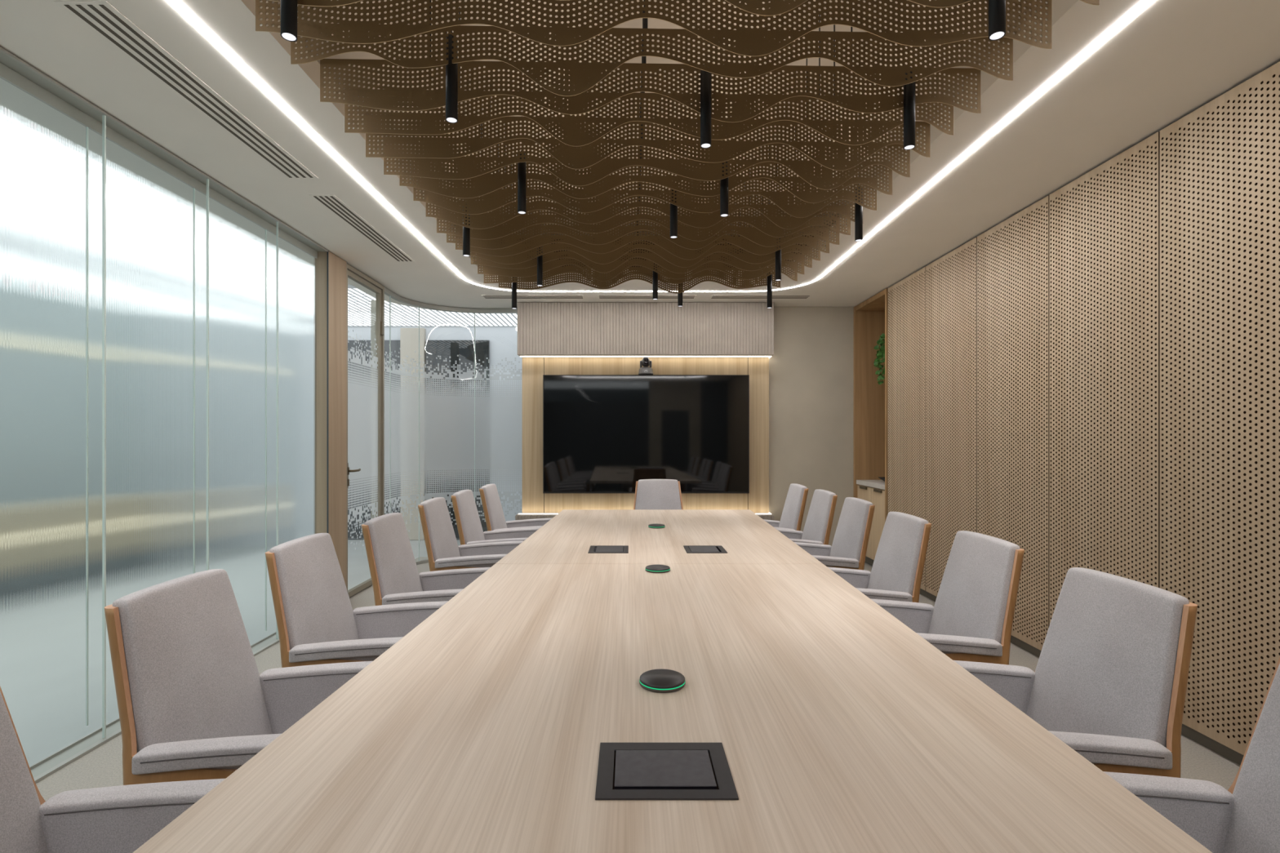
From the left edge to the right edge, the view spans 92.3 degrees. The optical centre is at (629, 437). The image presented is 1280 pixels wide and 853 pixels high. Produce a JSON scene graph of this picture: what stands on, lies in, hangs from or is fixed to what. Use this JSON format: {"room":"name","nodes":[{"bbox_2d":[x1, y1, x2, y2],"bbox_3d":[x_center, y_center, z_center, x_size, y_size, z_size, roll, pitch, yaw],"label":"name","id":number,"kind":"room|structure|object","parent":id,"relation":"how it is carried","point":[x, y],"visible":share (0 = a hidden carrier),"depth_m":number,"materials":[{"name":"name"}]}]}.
{"room":"conference room","nodes":[
{"label":"conference room","id":0,"kind":"room"},
{"bbox_2d":[316,251,346,588],"bbox_3d":[-2.304,-0.048,4.726,0.122,2.696,0.292,0,0,0],"label":"wall","id":1,"kind":"structure","parent":0,"point":[337,266],"depth_m":4.66,"materials":[{"name":"brown wood"}]},
{"bbox_2d":[29,631,279,783],"bbox_3d":[-2.294,1.289,1.982,0.122,0.022,5.185,0,0,0],"label":"trim","id":2,"kind":"structure","parent":1,"relation":"attached to","point":[61,758],"depth_m":2.56,"materials":[{"name":"metal"}]},
{"bbox_2d":[0,77,86,766],"bbox_3d":[-2.292,-0.049,2.313,0.083,2.673,0.654,0,0,0],"label":"window","id":3,"kind":"structure","parent":2,"relation":"on","point":[43,149],"depth_m":2.44,"materials":[{"name":"clear glass"}]},
{"bbox_2d":[86,115,193,738],"bbox_3d":[-2.292,-0.049,2.962,0.083,2.673,0.652,0,0,0],"label":"window","id":4,"kind":"structure","parent":2,"relation":"on","point":[140,216],"depth_m":2.88,"materials":[{"name":"clear glass"}]},
{"bbox_2d":[193,178,266,645],"bbox_3d":[-2.292,-0.049,3.611,0.083,2.673,0.654,0,0,0],"label":"window","id":5,"kind":"structure","parent":2,"relation":"on","point":[229,247],"depth_m":3.58,"materials":[{"name":"clear glass"}]},
{"bbox_2d":[265,221,316,639],"bbox_3d":[-2.292,-0.049,4.255,0.083,2.673,0.640,0,0,0],"label":"window","id":6,"kind":"structure","parent":1,"relation":"in","point":[291,272],"depth_m":4.19,"materials":[{"name":"clear glass"}]},
{"bbox_2d":[326,250,328,533],"bbox_3d":[-2.248,-0.048,4.577,0.011,2.696,0.004,0,0,0],"label":"trim","id":7,"kind":"structure","parent":1,"relation":"attached to","point":[327,252],"depth_m":4.58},
{"bbox_2d":[346,263,384,597],"bbox_3d":[-2.259,-0.045,5.258,0.112,2.690,0.764,0,0,0],"label":"door","id":8,"kind":"structure","parent":1,"relation":"in","point":[365,404],"depth_m":5.31,"materials":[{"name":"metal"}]},
{"bbox_2d":[370,300,375,519],"bbox_3d":[-2.639,-0.065,6.440,0.093,2.730,0.120,0,0,0],"label":"wall","id":9,"kind":"structure","parent":0,"point":[372,302],"depth_m":6.38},
{"bbox_2d":[400,328,425,540],"bbox_3d":[-2.770,-0.050,7.864,0.300,2.700,0.069,0,0,0],"label":"wall","id":10,"kind":"structure","parent":0,"point":[409,337],"depth_m":7.83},
{"bbox_2d":[347,288,517,325],"bbox_3d":[-2.600,-1.435,1.440,10.000,0.001,12.880,0,0,0],"label":"glass partition","id":11,"kind":"structure","parent":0,"point":[358,301],"depth_m":7.25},
{"bbox_2d":[347,325,522,538],"bbox_3d":[-4.300,-0.150,7.950,6.800,2.900,0.100,0,0,0],"label":"wall","id":12,"kind":"structure","parent":0,"point":[503,340],"depth_m":7.90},
{"bbox_2d":[347,340,489,537],"bbox_3d":[-3.200,0.015,7.880,2.800,2.530,0.039,0,0,0],"label":"window","id":13,"kind":"structure","parent":12,"relation":"in","point":[464,349],"depth_m":7.86,"materials":[{"name":"glass"}]},
{"bbox_2d":[347,538,872,590],"bbox_3d":[-2.750,1.304,1.900,11.500,0.001,14.200,0,0,0],"label":"floor","id":14,"kind":"structure","parent":0,"point":[358,570],"depth_m":6.68,"materials":[{"name":"tile"}]},
{"bbox_2d":[857,484,884,565],"bbox_3d":[2.677,0.897,6.126,0.574,0.806,0.740,0,0,0],"label":"base cabinet","id":15,"kind":"object","parent":14,"relation":"on","point":[876,496],"visible":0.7,"depth_m":6.04,"materials":[{"name":"brown wood"}]},
{"bbox_2d":[856,480,884,489],"bbox_3d":[2.683,0.465,6.126,0.583,0.046,0.740,0,0,0],"label":"countertop","id":16,"kind":"structure","parent":15,"relation":"on","point":[880,484],"depth_m":6.17,"materials":[{"name":"stone"}]},
{"bbox_2d":[35,556,1239,800],"bbox_3d":[0.077,1.330,2.210,4.754,0.060,9.020,0,0,0],"label":"floor","id":17,"kind":"structure","parent":0,"point":[102,766],"depth_m":2.46,"materials":[{"name":"grey carpet"}]},
{"bbox_2d":[0,686,225,852],"bbox_3d":[-0.930,0.829,0.930,0.550,0.942,0.501,0,0,0],"label":"armchair","id":18,"kind":"object","parent":17,"relation":"on","point":[122,819],"visible":0.68,"depth_m":1.12,"materials":[{"name":"grey fabric"}]},
{"bbox_2d":[0,691,48,852],"bbox_3d":[-1.108,0.619,0.930,0.175,0.522,0.412,0,0,0],"label":"cushion","id":19,"kind":"object","parent":18,"relation":"on","point":[24,819],"depth_m":1.09,"materials":[{"name":"grey fabric"}]},
{"bbox_2d":[104,568,372,785],"bbox_3d":[-0.901,0.829,1.550,0.550,0.942,0.501,0,0,0],"label":"armchair","id":20,"kind":"object","parent":17,"relation":"on","point":[194,703],"visible":0.56,"depth_m":1.47,"materials":[{"name":"grey fabric"}]},
{"bbox_2d":[112,568,272,752],"bbox_3d":[-1.079,0.619,1.550,0.175,0.522,0.412,0,0,0],"label":"cushion","id":21,"kind":"object","parent":20,"relation":"on","point":[184,667],"depth_m":1.49,"materials":[{"name":"grey fabric"}]},
{"bbox_2d":[265,533,448,667],"bbox_3d":[-0.928,0.829,2.200,0.550,0.942,0.501,0,0,0],"label":"armchair","id":22,"kind":"object","parent":17,"relation":"on","point":[317,624],"visible":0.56,"depth_m":2.12,"materials":[{"name":"grey fabric"}]},
{"bbox_2d":[269,533,359,650],"bbox_3d":[-1.106,0.619,2.200,0.175,0.522,0.412,0,0,0],"label":"cushion","id":23,"kind":"object","parent":22,"relation":"on","point":[312,603],"depth_m":2.12,"materials":[{"name":"grey fabric"}]},
{"bbox_2d":[361,512,490,605],"bbox_3d":[-0.890,0.829,2.840,0.550,0.942,0.501,0,0,0],"label":"armchair","id":24,"kind":"object","parent":17,"relation":"on","point":[396,579],"visible":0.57,"depth_m":2.76,"materials":[{"name":"grey fabric"}]},
{"bbox_2d":[364,512,422,598],"bbox_3d":[-1.068,0.619,2.840,0.175,0.522,0.412,0,0,0],"label":"cushion","id":25,"kind":"object","parent":24,"relation":"on","point":[393,566],"depth_m":2.74,"materials":[{"name":"grey fabric"}]},
{"bbox_2d":[417,497,523,571],"bbox_3d":[-0.914,0.829,3.620,0.550,0.942,0.501,0,0,0],"label":"armchair","id":26,"kind":"object","parent":17,"relation":"on","point":[443,551],"visible":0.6,"depth_m":3.49,"materials":[{"name":"grey fabric"}]},
{"bbox_2d":[420,497,460,561],"bbox_3d":[-1.092,0.619,3.620,0.175,0.522,0.412,0,0,0],"label":"cushion","id":27,"kind":"object","parent":26,"relation":"on","point":[441,543],"depth_m":3.51,"materials":[{"name":"grey fabric"}]},
{"bbox_2d":[450,489,539,545],"bbox_3d":[-0.891,0.829,4.180,0.550,0.942,0.501,0,0,0],"label":"armchair","id":28,"kind":"object","parent":17,"relation":"on","point":[468,524],"visible":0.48,"depth_m":4.10,"materials":[{"name":"grey fabric"}]},
{"bbox_2d":[453,489,484,544],"bbox_3d":[-1.069,0.619,4.180,0.175,0.522,0.412,0,0,0],"label":"cushion","id":29,"kind":"object","parent":28,"relation":"on","point":[468,524],"depth_m":4.05,"materials":[{"name":"grey fabric"}]},
{"bbox_2d":[479,484,551,531],"bbox_3d":[-0.840,0.829,4.720,0.550,0.942,0.501,0,0,0],"label":"armchair","id":30,"kind":"object","parent":17,"relation":"on","point":[495,518],"visible":0.33,"depth_m":4.63,"materials":[{"name":"grey fabric"}]},
{"bbox_2d":[480,484,506,530],"bbox_3d":[-1.018,0.619,4.720,0.175,0.522,0.412,0,0,0],"label":"cushion","id":31,"kind":"object","parent":30,"relation":"on","point":[495,518],"depth_m":4.58,"materials":[{"name":"grey fabric"}]},
{"bbox_2d":[515,302,773,520],"bbox_3d":[0.154,-0.048,6.443,2.665,2.696,0.226,0,0,0],"label":"wall","id":32,"kind":"structure","parent":17,"relation":"on","point":[554,338],"depth_m":6.34,"materials":[{"name":"brown wood"}]},
{"bbox_2d":[384,343,390,514],"bbox_3d":[-2.285,-0.042,5.755,0.001,2.625,0.216,0,0,0],"label":"window","id":33,"kind":"structure","parent":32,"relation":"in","point":[387,389],"depth_m":5.80,"materials":[{"name":"clear glass"}]},
{"bbox_2d":[389,295,418,531],"bbox_3d":[-2.249,-0.043,6.106,0.045,2.625,0.491,0,0,13],"label":"window","id":34,"kind":"structure","parent":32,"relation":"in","point":[404,406],"depth_m":6.16,"materials":[{"name":"clear glass"}]},
{"bbox_2d":[418,306,474,560],"bbox_3d":[-1.942,-0.043,6.519,0.585,2.625,0.062,0,0,-32],"label":"window","id":35,"kind":"structure","parent":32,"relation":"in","point":[446,423],"depth_m":6.54,"materials":[{"name":"clear glass"}]},
{"bbox_2d":[384,287,517,313],"bbox_3d":[-1.812,-1.376,6.350,1.650,0.042,0.537,0,0,-39],"label":"trim","id":36,"kind":"structure","parent":32,"relation":"attached to","point":[387,291],"depth_m":6.54,"materials":[{"name":"metal"}]},
{"bbox_2d":[474,312,522,521],"bbox_3d":[-1.350,-0.043,6.653,0.656,2.625,0.015,0,0,0],"label":"window","id":37,"kind":"structure","parent":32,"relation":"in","point":[498,420],"depth_m":6.66,"materials":[{"name":"clear glass"}]},
{"bbox_2d":[542,374,749,493],"bbox_3d":[0.172,-0.040,6.455,2.149,1.235,0.090,0,0,0],"label":"television","id":38,"kind":"object","parent":32,"relation":"attached to","point":[602,433],"visible":0.93,"depth_m":6.42,"materials":[{"name":"black"}]},
{"bbox_2d":[633,479,683,509],"bbox_3d":[0.246,0.829,5.100,0.501,0.942,0.550,0,0,0],"label":"armchair","id":39,"kind":"object","parent":17,"relation":"on","point":[650,494],"visible":0.2,"depth_m":5.29,"materials":[{"name":"grey fabric"}]},
{"bbox_2d":[133,509,1212,852],"bbox_3d":[0.131,0.930,2.730,1.459,0.740,4.199,0,0,2],"label":"meeting table","id":40,"kind":"object","parent":17,"relation":"on","point":[840,728],"visible":0.9,"depth_m":1.18,"materials":[{"name":"brown wood"}]},
{"bbox_2d":[587,545,628,553],"bbox_3d":[-0.104,0.558,3.083,0.196,0.004,0.195,0,0,0],"label":"module","id":41,"kind":"object","parent":40,"relation":"on","point":[593,548],"visible":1,"depth_m":3.06,"materials":[{"name":"black metal"}]},
{"bbox_2d":[639,669,685,693],"bbox_3d":[0.074,0.551,1.400,0.105,0.017,0.105,0,0,0],"label":"puck","id":42,"kind":"object","parent":40,"relation":"on","point":[660,681],"visible":1,"depth_m":1.38,"materials":[{"name":"black"}]},
{"bbox_2d":[595,742,738,799],"bbox_3d":[0.058,0.558,1.037,0.222,0.004,0.174,0,0,0],"label":"outlet box","id":43,"kind":"object","parent":40,"relation":"on","point":[625,771],"visible":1,"depth_m":1.02,"materials":[{"name":"black metal"}]},
{"bbox_2d":[683,545,727,553],"bbox_3d":[0.377,0.558,3.083,0.198,0.004,0.195,0,0,0],"label":"module","id":44,"kind":"object","parent":40,"relation":"on","point":[689,548],"visible":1,"depth_m":3.06,"materials":[{"name":"black metal"}]},
{"bbox_2d":[763,483,808,530],"bbox_3d":[1.056,0.829,4.740,0.550,0.942,0.501,0,0,0],"label":"armchair","id":45,"kind":"object","parent":17,"relation":"on","point":[792,516],"visible":0.33,"depth_m":4.62,"materials":[{"name":"grey fabric"}]},
{"bbox_2d":[778,483,807,530],"bbox_3d":[1.234,0.619,4.740,0.175,0.522,0.412,0,0,0],"label":"cushion","id":46,"kind":"object","parent":45,"relation":"on","point":[792,516],"depth_m":4.61,"materials":[{"name":"grey fabric"}]},
{"bbox_2d":[776,488,837,545],"bbox_3d":[1.089,0.829,4.200,0.550,0.942,0.501,0,0,0],"label":"armchair","id":47,"kind":"object","parent":17,"relation":"on","point":[818,525],"visible":0.34,"depth_m":4.09,"materials":[{"name":"grey fabric"}]},
{"bbox_2d":[801,488,835,543],"bbox_3d":[1.267,0.619,4.200,0.175,0.522,0.412,0,0,0],"label":"cushion","id":48,"kind":"object","parent":47,"relation":"on","point":[818,525],"depth_m":4.09,"materials":[{"name":"grey fabric"}]},
{"bbox_2d":[794,497,875,569],"bbox_3d":[1.103,0.829,3.620,0.550,0.942,0.501,0,0,0],"label":"armchair","id":49,"kind":"object","parent":17,"relation":"on","point":[848,549],"visible":0.39,"depth_m":3.50,"materials":[{"name":"grey fabric"}]},
{"bbox_2d":[829,497,872,561],"bbox_3d":[1.281,0.619,3.620,0.175,0.522,0.412,0,0,0],"label":"cushion","id":50,"kind":"object","parent":49,"relation":"on","point":[851,540],"depth_m":3.52,"materials":[{"name":"grey fabric"}]},
{"bbox_2d":[828,511,931,602],"bbox_3d":[1.056,0.829,2.880,0.550,0.942,0.501,0,0,0],"label":"armchair","id":51,"kind":"object","parent":17,"relation":"on","point":[896,572],"visible":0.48,"depth_m":2.79,"materials":[{"name":"grey fabric"}]},
{"bbox_2d":[866,511,928,595],"bbox_3d":[1.234,0.619,2.880,0.175,0.522,0.412,0,0,0],"label":"cushion","id":52,"kind":"object","parent":51,"relation":"on","point":[898,566],"depth_m":2.79,"materials":[{"name":"grey fabric"}]},
{"bbox_2d":[871,530,1024,665],"bbox_3d":[1.063,0.829,2.255,0.550,0.942,0.501,0,0,0],"label":"armchair","id":53,"kind":"object","parent":17,"relation":"on","point":[971,616],"visible":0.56,"depth_m":2.16,"materials":[{"name":"grey fabric"}]},
{"bbox_2d":[928,530,1020,644],"bbox_3d":[1.241,0.619,2.255,0.175,0.522,0.412,0,0,0],"label":"cushion","id":54,"kind":"object","parent":53,"relation":"on","point":[976,597],"depth_m":2.18,"materials":[{"name":"grey fabric"}]},
{"bbox_2d":[953,567,1197,777],"bbox_3d":[1.014,0.829,1.570,0.550,0.942,0.501,0,0,0],"label":"armchair","id":55,"kind":"object","parent":17,"relation":"on","point":[1108,681],"visible":0.47,"depth_m":1.49,"materials":[{"name":"grey fabric"}]},
{"bbox_2d":[1026,567,1189,747],"bbox_3d":[1.192,0.619,1.570,0.175,0.522,0.412,0,0,0],"label":"cushion","id":56,"kind":"object","parent":55,"relation":"on","point":[1113,660],"depth_m":1.51,"materials":[{"name":"grey fabric"}]},
{"bbox_2d":[1103,657,1279,852],"bbox_3d":[0.990,0.829,0.965,0.550,0.942,0.501,0,0,0],"label":"armchair","id":57,"kind":"object","parent":17,"relation":"on","point":[1245,817],"visible":0.57,"depth_m":1.15,"materials":[{"name":"grey fabric"}]},
{"bbox_2d":[1222,663,1279,852],"bbox_3d":[1.168,0.619,0.965,0.175,0.522,0.412,0,0,0],"label":"cushion","id":58,"kind":"object","parent":57,"relation":"on","point":[1251,812],"depth_m":1.12,"materials":[{"name":"grey fabric"}]},
{"bbox_2d":[0,0,1279,313],"bbox_3d":[-0.213,-1.660,2.310,5.334,0.520,9.220,0,0,0],"label":"ceiling","id":59,"kind":"structure","parent":0,"point":[1173,58],"depth_m":2.71,"materials":[{"name":"paint"}]},
{"bbox_2d":[53,0,318,178],"bbox_3d":[-1.760,-1.398,2.640,0.170,0.004,1.340,0,0,0],"label":"ceiling vent","id":60,"kind":"object","parent":59,"relation":"in","point":[100,17],"visible":1,"depth_m":2.39,"materials":[{"name":"metal"}]},
{"bbox_2d":[309,195,414,261],"bbox_3d":[-1.772,-1.398,4.205,0.145,0.004,1.330,0,0,0],"label":"ceiling vent","id":61,"kind":"object","parent":59,"relation":"in","point":[335,205],"visible":1,"depth_m":4.04,"materials":[{"name":"metal"}]},
{"bbox_2d":[480,294,584,298],"bbox_3d":[-0.954,-1.398,6.100,1.000,0.004,0.160,0,0,0],"label":"ceiling vent","id":62,"kind":"object","parent":59,"relation":"in","point":[485,296],"visible":1,"depth_m":6.08,"materials":[{"name":"metal"}]},
{"bbox_2d":[597,294,696,298],"bbox_3d":[0.171,-1.398,6.100,0.967,0.004,0.160,0,0,0],"label":"ceiling vent","id":63,"kind":"object","parent":59,"relation":"in","point":[600,296],"visible":1,"depth_m":6.08,"materials":[{"name":"metal"}]},
{"bbox_2d":[168,0,1153,292],"bbox_3d":[0.100,-1.398,2.283,3.142,0.004,7.187,0,0,0],"label":"recessed light","id":64,"kind":"object","parent":59,"relation":"in","point":[175,2],"visible":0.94,"depth_m":2.78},
{"bbox_2d":[710,294,811,298],"bbox_3d":[1.294,-1.398,6.100,0.978,0.004,0.160,0,0,0],"label":"ceiling vent","id":65,"kind":"object","parent":59,"relation":"in","point":[713,296],"visible":1,"depth_m":6.08,"materials":[{"name":"metal"}]},
{"bbox_2d":[267,0,1046,235],"bbox_3d":[0.050,-1.930,2.300,4.500,0.060,7.800,0,0,0],"label":"ceiling","id":66,"kind":"structure","parent":0,"point":[652,23],"depth_m":3.10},
{"bbox_2d":[280,0,297,41],"bbox_3d":[-0.939,-1.502,1.694,0.041,0.794,0.041,0,0,0],"label":"pendant light","id":67,"kind":"object","parent":66,"relation":"hanging from","point":[288,7],"visible":1,"depth_m":1.68,"materials":[{"name":"black metal"}]},
{"bbox_2d":[445,31,457,123],"bbox_3d":[-0.619,-1.502,2.138,0.041,0.794,0.041,0,0,0],"label":"pendant light","id":68,"kind":"object","parent":66,"relation":"hanging from","point":[451,69],"visible":0.94,"depth_m":2.12,"materials":[{"name":"black"}]},
{"bbox_2d":[462,129,470,256],"bbox_3d":[-0.960,-1.469,3.615,0.041,0.794,0.041,0,0,0],"label":"pendant light","id":69,"kind":"object","parent":66,"relation":"hanging from","point":[466,231],"visible":0.47,"depth_m":3.60,"materials":[{"name":"black"}]},
{"bbox_2d":[517,73,526,213],"bbox_3d":[-0.528,-1.502,3.016,0.041,0.794,0.041,0,0,0],"label":"pendant light","id":70,"kind":"object","parent":66,"relation":"hanging from","point":[522,166],"visible":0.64,"depth_m":3.00,"materials":[{"name":"black"}]},
{"bbox_2d":[498,266,780,293],"bbox_3d":[0.088,-1.552,5.120,2.348,0.694,0.003,0,0,-1],"label":"ceiling baffle","id":71,"kind":"structure","parent":66,"relation":"hanging from","point":[570,273],"depth_m":5.12,"materials":[{"name":"wood"}]},
{"bbox_2d":[426,111,854,229],"bbox_3d":[0.095,-1.546,3.530,2.511,0.707,0.006,0,0,-1],"label":"ceiling baffle","id":72,"kind":"structure","parent":66,"relation":"hanging from","point":[535,198],"depth_m":3.53,"materials":[{"name":"wood"}]},
{"bbox_2d":[477,208,804,281],"bbox_3d":[0.095,-1.550,4.724,2.511,0.698,0.003,0,0,-1],"label":"ceiling baffle","id":73,"kind":"structure","parent":66,"relation":"hanging from","point":[802,267],"depth_m":4.72,"materials":[{"name":"wood"}]},
{"bbox_2d":[484,200,797,287],"bbox_3d":[0.095,-1.550,4.923,2.511,0.698,0.003,0,0,-1],"label":"ceiling baffle","id":74,"kind":"structure","parent":66,"relation":"hanging from","point":[795,274],"depth_m":4.92,"materials":[{"name":"brown wood"}]},
{"bbox_2d":[471,182,812,273],"bbox_3d":[0.095,-1.556,4.525,2.511,0.686,0.006,0,0,-1],"label":"ceiling baffle","id":75,"kind":"structure","parent":66,"relation":"hanging from","point":[642,249],"depth_m":4.52,"materials":[{"name":"brown wood"}]},
{"bbox_2d":[455,154,829,259],"bbox_3d":[0.095,-1.549,4.127,2.511,0.700,0.003,0,0,-1],"label":"ceiling baffle","id":76,"kind":"structure","parent":66,"relation":"hanging from","point":[827,248],"depth_m":4.13,"materials":[{"name":"brown wood"}]},
{"bbox_2d":[446,146,839,249],"bbox_3d":[0.095,-1.549,3.928,2.511,0.700,0.003,0,0,-1],"label":"ceiling baffle","id":77,"kind":"structure","parent":66,"relation":"hanging from","point":[837,242],"depth_m":3.93,"materials":[{"name":"brown wood"}]},
{"bbox_2d":[436,123,850,240],"bbox_3d":[0.095,-1.548,3.729,2.511,0.703,0.003,0,0,-1],"label":"ceiling baffle","id":78,"kind":"structure","parent":66,"relation":"hanging from","point":[848,224],"depth_m":3.73,"materials":[{"name":"brown wood"}]},
{"bbox_2d":[413,84,876,217],"bbox_3d":[0.095,-1.550,3.331,2.511,0.699,0.003,0,0,-1],"label":"ceiling baffle","id":79,"kind":"structure","parent":66,"relation":"hanging from","point":[762,180],"depth_m":3.33,"materials":[{"name":"brown wood"}]},
{"bbox_2d":[470,168,820,267],"bbox_3d":[0.095,-1.550,4.326,2.511,0.697,0.003,0,0,-1],"label":"ceiling baffle","id":80,"kind":"structure","parent":66,"relation":"hanging from","point":[639,241],"depth_m":4.33,"materials":[{"name":"brown wood"}]},
{"bbox_2d":[399,71,892,203],"bbox_3d":[0.095,-1.552,3.132,2.511,0.695,0.003,0,0,-1],"label":"ceiling baffle","id":81,"kind":"structure","parent":66,"relation":"hanging from","point":[765,164],"depth_m":3.13,"materials":[{"name":"brown wood"}]},
{"bbox_2d":[383,39,910,189],"bbox_3d":[0.095,-1.546,2.933,2.511,0.706,0.003,0,0,-1],"label":"ceiling baffle","id":82,"kind":"structure","parent":66,"relation":"hanging from","point":[526,142],"depth_m":2.93,"materials":[{"name":"brown wood"}]},
{"bbox_2d":[365,7,929,170],"bbox_3d":[0.095,-1.545,2.734,2.511,0.707,0.006,0,0,-1],"label":"ceiling baffle","id":83,"kind":"structure","parent":66,"relation":"hanging from","point":[785,123],"depth_m":2.73,"materials":[{"name":"brown wood"}]},
{"bbox_2d":[344,0,953,146],"bbox_3d":[0.095,-1.549,2.535,2.511,0.700,0.006,0,0,-1],"label":"ceiling baffle","id":84,"kind":"structure","parent":66,"relation":"hanging from","point":[656,97],"depth_m":2.53,"materials":[{"name":"brown wood"}]},
{"bbox_2d":[320,0,980,122],"bbox_3d":[0.095,-1.551,2.336,2.511,0.696,0.006,0,0,-1],"label":"ceiling baffle","id":85,"kind":"structure","parent":66,"relation":"hanging from","point":[343,64],"depth_m":2.33,"materials":[{"name":"brown wood"}]},
{"bbox_2d":[290,17,1013,96],"bbox_3d":[0.095,-1.542,2.137,2.511,0.715,0.003,0,0,-1],"label":"ceiling baffle","id":86,"kind":"structure","parent":66,"relation":"hanging from","point":[822,36],"depth_m":2.13,"materials":[{"name":"brown wood"}]},
{"bbox_2d":[255,0,1051,56],"bbox_3d":[0.095,-1.554,1.938,2.511,0.691,0.006,0,0,-1],"label":"ceiling baffle","id":87,"kind":"structure","parent":66,"relation":"hanging from","point":[364,40],"depth_m":1.94,"materials":[{"name":"brown wood"}]},
{"bbox_2d":[670,128,677,238],"bbox_3d":[0.243,-1.502,3.384,0.041,0.794,0.041,0,0,0],"label":"pendant light","id":88,"kind":"object","parent":66,"relation":"hanging from","point":[673,208],"visible":0.6,"depth_m":3.37,"materials":[{"name":"black"}]},
{"bbox_2d":[268,0,1099,15],"bbox_3d":[0.095,-1.549,1.739,2.511,0.700,0.003,0,0,-1],"label":"ceiling baffle","id":89,"kind":"structure","parent":66,"relation":"hanging from","point":[932,3],"depth_m":1.75,"materials":[{"name":"brown wood"}]},
{"bbox_2d":[700,64,711,148],"bbox_3d":[0.288,-1.502,2.325,0.041,0.794,0.041,0,0,0],"label":"pendant light","id":90,"kind":"object","parent":66,"relation":"hanging from","point":[705,77],"visible":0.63,"depth_m":2.31,"materials":[{"name":"black"}]},
{"bbox_2d":[720,58,728,217],"bbox_3d":[0.470,-1.502,3.053,0.041,0.794,0.041,0,0,0],"label":"pendant light","id":91,"kind":"object","parent":66,"relation":"hanging from","point":[724,182],"visible":0.45,"depth_m":3.04,"materials":[{"name":"black"}]},
{"bbox_2d":[854,186,862,241],"bbox_3d":[1.282,-1.502,3.440,0.041,0.794,0.041,0,0,0],"label":"pendant light","id":92,"kind":"object","parent":66,"relation":"hanging from","point":[858,208],"visible":0.62,"depth_m":3.42,"materials":[{"name":"black"}]},
{"bbox_2d":[903,66,915,150],"bbox_3d":[1.063,-1.502,2.338,0.041,0.794,0.041,0,0,0],"label":"pendant light","id":93,"kind":"object","parent":66,"relation":"hanging from","point":[908,89],"visible":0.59,"depth_m":2.32,"materials":[{"name":"black"}]},
{"bbox_2d":[988,0,1005,40],"bbox_3d":[1.010,-1.502,1.690,0.041,0.794,0.041,0,0,0],"label":"pendant light","id":94,"kind":"object","parent":66,"relation":"hanging from","point":[997,8],"visible":1,"depth_m":1.68,"materials":[{"name":"black"}]},
{"bbox_2d":[768,306,853,546],"bbox_3d":[1.717,-0.050,6.620,1.434,2.700,0.120,0,0,0],"label":"wall","id":95,"kind":"structure","parent":0,"point":[811,364],"depth_m":6.56,"materials":[{"name":"beige paint"}]},
{"bbox_3d":[2.476,-0.050,3.520,0.075,2.700,4.400,0,0,0],"label":"wall","id":96,"kind":"structure","parent":0,"visible":0},
{"bbox_2d":[853,288,888,521],"bbox_3d":[2.696,-0.046,6.130,0.628,2.692,0.830,0,0,0],"label":"wall niche","id":97,"kind":"object","parent":96,"relation":"attached to","point":[871,315],"depth_m":6.50,"materials":[{"name":"brown wood"}]},
{"bbox_2d":[873,333,884,384],"bbox_3d":[2.547,-0.916,6.013,0.332,0.857,0.264,0,0,31],"label":"trailing ivy","id":98,"kind":"object","parent":96,"relation":"hanging from","point":[880,354],"visible":0.49,"depth_m":6.07,"materials":[{"name":"green"}]},
{"bbox_2d":[888,266,925,591],"bbox_3d":[2.402,-0.075,5.339,0.016,2.626,0.724,0,0,0],"label":"wall panel","id":99,"kind":"object","parent":96,"relation":"attached to","point":[907,297],"visible":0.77,"depth_m":5.32,"materials":[{"name":"brown wood"}]},
{"bbox_2d":[925,236,977,596],"bbox_3d":[2.402,-0.075,4.608,0.016,2.626,0.724,0,0,0],"label":"wall panel","id":100,"kind":"object","parent":96,"relation":"attached to","point":[951,280],"visible":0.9,"depth_m":4.62,"materials":[{"name":"brown wood"}]},
{"bbox_2d":[977,195,1048,650],"bbox_3d":[2.402,-0.075,3.877,0.016,2.626,0.724,0,0,0],"label":"wall panel","id":101,"kind":"object","parent":96,"relation":"attached to","point":[1013,255],"visible":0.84,"depth_m":3.80,"materials":[{"name":"brown wood"}]},
{"bbox_2d":[920,588,1244,765],"bbox_3d":[2.431,1.262,3.520,0.014,0.075,4.400,0,0,0],"label":"baseboard","id":102,"kind":"structure","parent":96,"relation":"attached to","point":[1193,735],"depth_m":2.62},
{"bbox_2d":[1048,131,1159,626],"bbox_3d":[2.402,-0.075,3.146,0.016,2.626,0.724,0,0,0],"label":"wall panel","id":103,"kind":"object","parent":96,"relation":"attached to","point":[1104,224],"visible":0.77,"depth_m":3.09,"materials":[{"name":"brown wood"}]},
{"bbox_2d":[1160,61,1279,755],"bbox_3d":[2.402,-0.075,2.415,0.016,2.626,0.724,0,0,0],"label":"wall panel","id":104,"kind":"object","parent":96,"relation":"attached to","point":[1220,162],"visible":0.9,"depth_m":2.48,"materials":[{"name":"brown wood"}]},
{"bbox_3d":[-2.335,-0.050,-1.405,0.160,2.700,1.590,0,0,0],"label":"wall","id":105,"kind":"structure","parent":0,"visible":0},
{"bbox_2d":[0,46,328,258],"bbox_3d":[-2.296,-1.366,1.982,0.107,0.060,5.185,0,0,0],"label":"trim","id":106,"kind":"structure","parent":105,"relation":"attached to","point":[13,69],"depth_m":2.85,"materials":[{"name":"metal"}]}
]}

